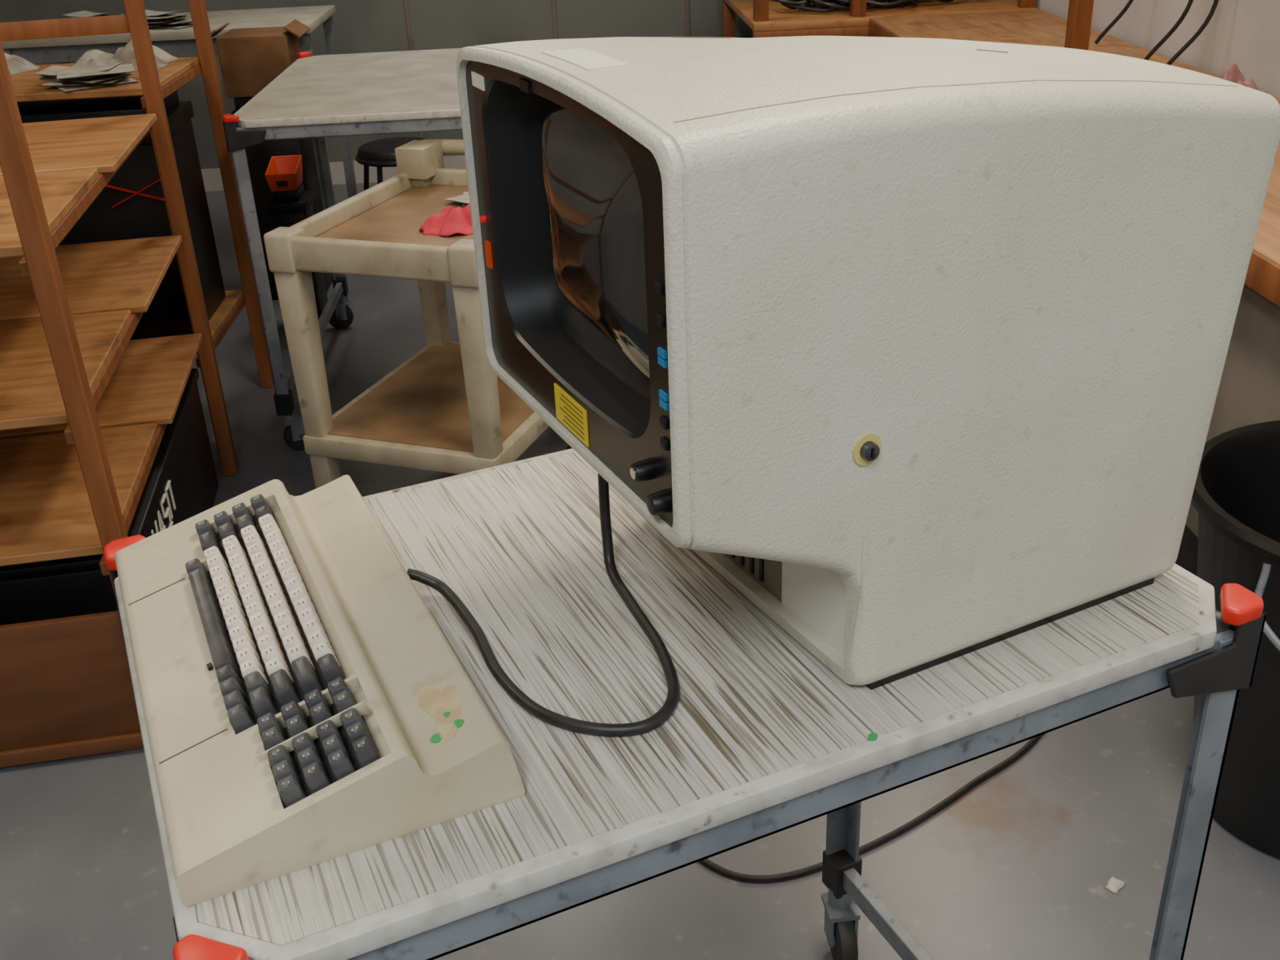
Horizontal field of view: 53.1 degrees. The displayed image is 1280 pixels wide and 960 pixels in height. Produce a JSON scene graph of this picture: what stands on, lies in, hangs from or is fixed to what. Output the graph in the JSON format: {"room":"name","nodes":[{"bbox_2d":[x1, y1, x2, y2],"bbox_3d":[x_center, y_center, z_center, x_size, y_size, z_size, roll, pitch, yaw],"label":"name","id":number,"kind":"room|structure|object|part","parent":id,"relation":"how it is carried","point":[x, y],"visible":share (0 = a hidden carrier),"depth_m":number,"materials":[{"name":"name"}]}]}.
{"room":"workshop","nodes":[
{"label":"workshop","id":0,"kind":"room"},
{"bbox_2d":[0,0,752,168],"bbox_3d":[-1.088,-2.979,6.268,5.473,2.990,0.068,-4,27,-2],"label":"wall","id":1,"kind":"structure","parent":0,"point":[360,26],"depth_m":6.58,"materials":[{"name":"grey paint"}]},
{"bbox_2d":[200,155,466,191],"bbox_3d":[-1.027,-1.682,6.884,5.343,0.117,0.015,-4,27,-2],"label":"baseboard","id":2,"kind":"structure","parent":1,"relation":"attached to","point":[212,180],"depth_m":6.86,"materials":[{"name":"white paint"}]},
{"bbox_2d":[404,0,689,137],"bbox_3d":[-0.501,-3.050,6.226,1.450,2.873,0.010,-4,27,-2],"label":"trim","id":3,"kind":"structure","parent":1,"relation":"attached to","point":[406,2],"depth_m":6.58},
{"bbox_2d":[0,182,1279,959],"bbox_3d":[-0.749,0.713,2.349,11.700,0.065,13.000,-14,29,-21],"label":"floor","id":4,"kind":"structure","parent":0,"point":[1020,865],"depth_m":2.27,"materials":[{"name":"concrete"}]},
{"bbox_2d":[0,368,218,625],"bbox_3d":[-1.300,0.092,3.119,0.367,0.390,1.056,-7,27,-8],"label":"equipment case","id":5,"kind":"object","parent":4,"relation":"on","point":[181,484],"visible":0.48,"depth_m":2.80,"materials":[{"name":"black plastic"}]},
{"bbox_2d":[0,0,238,767],"bbox_3d":[-1.809,-0.498,2.673,1.430,1.885,1.325,-7,27,-8],"label":"wooden shelving unit","id":6,"kind":"object","parent":4,"relation":"on","point":[86,408],"visible":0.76,"depth_m":2.61,"materials":[{"name":"brown wood"}]},
{"bbox_3d":[-1.692,0.444,2.519,1.383,0.312,0.185,-7,27,-8],"label":"panel","id":7,"kind":"part","parent":6,"relation":"part of","materials":[{"name":"brown wood"}]},
{"bbox_2d":[10,0,274,455],"bbox_3d":[-1.950,-0.997,3.667,1.365,1.885,0.598,-4,27,-2],"label":"wooden shelving unit","id":8,"kind":"object","parent":4,"relation":"on","point":[27,86],"visible":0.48,"depth_m":3.89,"materials":[{"name":"brown wood"}]},
{"bbox_2d":[4,52,39,75],"bbox_3d":[-1.929,-1.221,3.699,0.316,0.094,0.208,-4,27,-2],"label":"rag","id":9,"kind":"object","parent":8,"relation":"on","point":[16,64],"visible":0.78,"depth_m":3.73,"materials":[{"name":"white fabric"}]},
{"bbox_2d":[35,61,138,92],"bbox_3d":[-1.493,-1.097,3.477,0.278,0.037,0.257,-4,27,-2],"label":"pile","id":10,"kind":"object","parent":8,"relation":"on","point":[64,78],"visible":1,"depth_m":3.45,"materials":[{"name":"white paper"}]},
{"bbox_2d":[17,90,225,340],"bbox_3d":[-1.648,-0.781,3.800,0.640,0.663,0.397,-4,27,-2],"label":"equipment case","id":11,"kind":"object","parent":8,"relation":"on","point":[131,205],"visible":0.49,"depth_m":3.65,"materials":[{"name":"black plastic"}]},
{"bbox_3d":[-1.660,-1.036,3.673,0.640,0.093,0.393,-4,27,-2],"label":"lid","id":12,"kind":"part","parent":11,"relation":"part of","materials":[{"name":"black plastic"}]},
{"bbox_2d":[71,38,180,71],"bbox_3d":[-1.517,-1.243,3.722,0.291,0.079,0.209,-4,27,-2],"label":"plastic bag","id":13,"kind":"object","parent":8,"relation":"on","point":[126,54],"visible":0.69,"depth_m":3.70,"materials":[{"name":"white plastic"}]},
{"bbox_2d":[1,4,357,204],"bbox_3d":[-1.914,-1.438,5.500,1.248,1.008,0.650,-4,27,-2],"label":"desk","id":14,"kind":"object","parent":4,"relation":"on","point":[175,42],"visible":0.44,"depth_m":5.05,"materials":[{"name":"paint"}]},
{"bbox_2d":[62,10,124,17],"bbox_3d":[-2.204,-1.868,5.197,0.272,0.053,0.251,-4,27,-2],"label":"pile","id":15,"kind":"object","parent":14,"relation":"on","point":[83,13],"visible":0.12,"depth_m":5.22,"materials":[{"name":"white paper"}]},
{"bbox_2d":[145,9,192,28],"bbox_3d":[-1.900,-1.850,5.134,0.278,0.053,0.222,4,28,13],"label":"pile","id":16,"kind":"object","parent":14,"relation":"on","point":[156,20],"visible":0.86,"depth_m":5.10,"materials":[{"name":"white paper"}]},
{"bbox_2d":[229,97,333,299],"bbox_3d":[-1.421,-1.143,5.112,0.263,0.793,0.276,-4,27,-2],"label":"equipment case","id":17,"kind":"object","parent":4,"relation":"on","point":[258,156],"visible":0.15,"depth_m":4.97,"materials":[{"name":"black plastic"}]},
{"bbox_3d":[-1.435,-1.446,4.957,0.263,0.111,0.276,-4,27,-2],"label":"lid","id":18,"kind":"part","parent":17,"relation":"part of","materials":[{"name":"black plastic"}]},
{"bbox_2d":[211,18,310,98],"bbox_3d":[-1.442,-1.606,4.876,0.363,0.245,0.247,-4,27,-2],"label":"cardboard box","id":19,"kind":"object","parent":17,"relation":"on","point":[250,59],"visible":0.77,"depth_m":4.77,"materials":[{"name":"brown cardboard"}]},
{"bbox_2d":[244,137,333,299],"bbox_3d":[-1.419,-1.093,5.137,0.247,0.682,0.260,-4,27,-2],"label":"tub","id":20,"kind":"object","parent":17,"relation":"in","point":[258,156],"depth_m":4.97,"materials":[{"name":"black plastic"}]},
{"bbox_2d":[264,182,328,319],"bbox_3d":[-1.267,-0.823,4.757,0.146,0.533,0.185,-4,27,-2],"label":"equipment case","id":21,"kind":"object","parent":4,"relation":"on","point":[284,208],"visible":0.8,"depth_m":4.61,"materials":[{"name":"black plastic"}]},
{"bbox_2d":[264,155,302,191],"bbox_3d":[-1.280,-1.104,4.611,0.110,0.098,0.149,-4,27,-2],"label":"bin","id":22,"kind":"object","parent":21,"relation":"on","point":[283,173],"visible":1,"depth_m":4.60,"materials":[{"name":"orange plastic"}]},
{"bbox_3d":[-1.276,-1.028,4.654,0.146,0.075,0.185,-4,27,-2],"label":"lid","id":23,"kind":"part","parent":21,"relation":"part of","materials":[{"name":"black plastic"}]},
{"bbox_2d":[355,137,427,190],"bbox_3d":[-1.034,-1.232,5.594,0.413,0.464,0.413,-14,29,-21],"label":"stool","id":24,"kind":"object","parent":4,"relation":"on","point":[380,153],"visible":0.3,"depth_m":5.41,"materials":[{"name":"black leather"}]},
{"bbox_3d":[-1.034,-1.217,5.602,0.413,0.431,0.413,-14,29,-21],"label":"frame","id":25,"kind":"part","parent":24,"relation":"part of","materials":[{"name":"black metal"}]},
{"bbox_3d":[-1.043,-1.419,5.500,0.344,0.046,0.344,-14,29,-21],"label":"seat","id":26,"kind":"part","parent":24,"relation":"part of","materials":[{"name":"black leather"}]},
{"bbox_2d":[222,38,567,450],"bbox_3d":[-0.681,-0.802,4.147,0.973,1.000,1.140,-4,27,-2],"label":"workbench","id":27,"kind":"object","parent":4,"relation":"on","point":[317,98],"visible":0.52,"depth_m":3.68,"materials":[{"name":"paint"}]},
{"bbox_3d":[-0.662,-0.853,4.123,0.915,0.825,1.123,-4,27,-2],"label":"steel frame","id":28,"kind":"part","parent":27,"relation":"part of","materials":[{"name":"grey metal"}]},
{"bbox_3d":[-0.680,-1.231,3.931,0.894,0.014,1.102,-4,27,-2],"label":"panel","id":29,"kind":"part","parent":27,"relation":"part of","materials":[{"name":"paint"}]},
{"bbox_2d":[263,138,572,488],"bbox_3d":[-0.466,-0.339,3.314,0.562,0.912,0.755,7,29,19],"label":"utility cart","id":30,"kind":"object","parent":4,"relation":"on","point":[444,408],"visible":0.46,"depth_m":3.09,"materials":[{"name":"plastic"}]},
{"bbox_2d":[263,168,478,288],"bbox_3d":[-0.485,-0.639,3.131,0.539,0.092,0.702,7,29,19],"label":"tray","id":31,"kind":"object","parent":30,"relation":"on","point":[374,232],"depth_m":2.94,"materials":[{"name":"plastic"}]},
{"bbox_2d":[302,341,549,474],"bbox_3d":[-0.465,-0.204,3.352,0.526,0.052,0.689,7,29,19],"label":"shelf","id":32,"kind":"object","parent":30,"relation":"attached to","point":[416,415],"depth_m":3.17,"materials":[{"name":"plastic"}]},
{"bbox_3d":[-0.377,-0.842,3.379,0.524,0.082,0.144,7,29,19],"label":"handle","id":33,"kind":"part","parent":30,"relation":"part of","materials":[{"name":"plastic"}]},
{"bbox_2d":[418,204,472,235],"bbox_3d":[-0.430,-0.630,3.046,0.192,0.057,0.149,-19,31,-28],"label":"rag","id":34,"kind":"object","parent":30,"relation":"on","point":[451,220],"visible":0.78,"depth_m":3.01,"materials":[{"name":"fabric"}]},
{"bbox_2d":[444,191,470,206],"bbox_3d":[-0.405,-0.726,3.280,0.156,0.012,0.186,7,28,18],"label":"paper sheet","id":35,"kind":"object","parent":30,"relation":"on","point":[464,198],"visible":0.25,"depth_m":3.25,"materials":[{"name":"white paper"}]},
{"bbox_2d":[103,448,1266,959],"bbox_3d":[0.004,0.536,1.453,0.984,1.000,0.643,-14,29,-21],"label":"workbench","id":36,"kind":"object","parent":4,"relation":"on","point":[761,739],"visible":0.57,"depth_m":1.08,"materials":[{"name":"paint"}]},
{"bbox_2d":[114,475,525,906],"bbox_3d":[-0.306,0.135,1.112,0.252,0.076,0.497,-14,29,-21],"label":"keyboard","id":37,"kind":"object","parent":36,"relation":"on","point":[304,705],"visible":1,"depth_m":1.01,"materials":[{"name":"plastic"}]},
{"bbox_2d":[407,472,679,736],"bbox_3d":[-0.074,0.071,1.111,0.200,0.169,0.308,-14,29,-21],"label":"cable","id":38,"kind":"object","parent":36,"relation":"on","point":[540,712],"visible":0.92,"depth_m":1.12,"materials":[{"name":"rubber"}]},
{"bbox_3d":[0.021,0.482,1.436,0.926,0.825,0.626,-14,29,-21],"label":"steel frame","id":39,"kind":"part","parent":36,"relation":"part of","materials":[{"name":"grey metal"}]},
{"bbox_2d":[456,35,1279,689],"bbox_3d":[0.190,-0.139,1.137,0.578,0.500,0.382,-15,30,-23],"label":"terminal","id":40,"kind":"object","parent":36,"relation":"on","point":[920,346],"visible":1,"depth_m":0.97,"materials":[{"name":"plastic"}]},
{"bbox_2d":[484,240,493,268],"bbox_3d":[-0.133,-0.199,1.127,0.003,0.023,0.009,-15,30,-23],"label":"switch","id":41,"kind":"object","parent":40,"relation":"attached to","point":[488,244],"depth_m":1.12,"materials":[{"name":"orange plastic"}]},
{"bbox_2d":[487,81,650,434],"bbox_3d":[-0.044,-0.180,0.992,0.034,0.229,0.282,-15,30,-23],"label":"hood","id":42,"kind":"object","parent":40,"relation":"attached to","point":[569,220],"depth_m":1.00,"materials":[{"name":"black plastic"}]},
{"bbox_2d":[560,393,584,439],"bbox_3d":[-0.055,-0.053,1.042,0.002,0.026,0.045,-15,30,-23],"label":"print","id":43,"kind":"object","parent":40,"relation":"on","point":[571,405],"depth_m":1.04,"materials":[{"name":"black"}]},
{"bbox_3d":[-0.041,-0.180,0.994,0.027,0.216,0.266,-15,30,-23],"label":"crt glass","id":44,"kind":"part","parent":40,"relation":"part of","materials":[{"name":"black glass"}]},
{"bbox_3d":[0.110,0.053,1.188,0.020,0.100,0.332,-15,30,-23],"label":"panel","id":45,"kind":"part","parent":40,"relation":"part of","materials":[{"name":"beige plastic"}]},
{"bbox_2d":[867,733,877,740],"bbox_3d":[0.185,0.203,1.015,0.010,0.001,0.007,-14,29,-21],"label":"drip","id":46,"kind":"object","parent":36,"relation":"on","point":[872,736],"visible":1,"depth_m":1.01,"materials":[{"name":"green paint"}]},
{"bbox_2d":[700,734,1041,881],"bbox_3d":[0.493,0.519,2.531,1.308,0.010,0.464,-14,29,-21],"label":"power cord","id":47,"kind":"object","parent":4,"relation":"on","point":[1027,746],"visible":0.46,"depth_m":2.30,"materials":[{"name":"rubber"}]},
{"bbox_2d":[722,0,1279,576],"bbox_3d":[1.118,-1.613,4.244,1.196,2.210,4.758,-4,27,-2],"label":"wooden workbench","id":48,"kind":"object","parent":4,"relation":"on","point":[1248,393],"visible":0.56,"depth_m":4.23,"materials":[{"name":"brown wood"}]},
{"bbox_2d":[768,0,954,12],"bbox_3d":[1.027,-2.120,5.601,0.916,0.080,0.440,-14,29,-21],"label":"heap","id":49,"kind":"object","parent":48,"relation":"on","point":[792,4],"visible":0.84,"depth_m":5.46,"materials":[{"name":"rubber"}]},
{"bbox_2d":[1221,62,1258,90],"bbox_3d":[1.537,-1.014,3.339,0.431,0.123,0.260,-16,30,-24],"label":"cloth","id":50,"kind":"object","parent":48,"relation":"on","point":[1232,73],"visible":0.08,"depth_m":3.36,"materials":[{"name":"pink fabric"}]},
{"bbox_2d":[1105,876,1125,893],"bbox_3d":[0.808,0.688,2.178,0.024,0.007,0.034,21,35,38],"label":"paper scrap","id":51,"kind":"object","parent":4,"relation":"on","point":[1114,885],"visible":1,"depth_m":2.18,"materials":[{"name":"white paper"}]},
{"bbox_2d":[1191,420,1279,857],"bbox_3d":[1.198,0.305,2.200,0.604,0.637,0.588,-14,29,-21],"label":"trash bin","id":52,"kind":"object","parent":4,"relation":"on","point":[1236,496],"visible":0.6,"depth_m":2.17,"materials":[{"name":"plastic"}]},
{"bbox_2d":[1015,0,1279,97],"bbox_3d":[1.880,-0.949,2.008,0.066,2.990,9.685,-4,27,-2],"label":"wall","id":53,"kind":"structure","parent":0,"point":[1246,33],"depth_m":3.97,"materials":[{"name":"white paint"}]},
{"bbox_2d":[1093,0,1218,65],"bbox_3d":[1.614,-2.216,3.738,0.136,1.888,0.633,-4,27,-2],"label":"hanging cables","id":54,"kind":"object","parent":53,"relation":"hanging from","point":[1184,13],"visible":0.95,"depth_m":3.95,"materials":[{"name":"rubber"}]}
]}

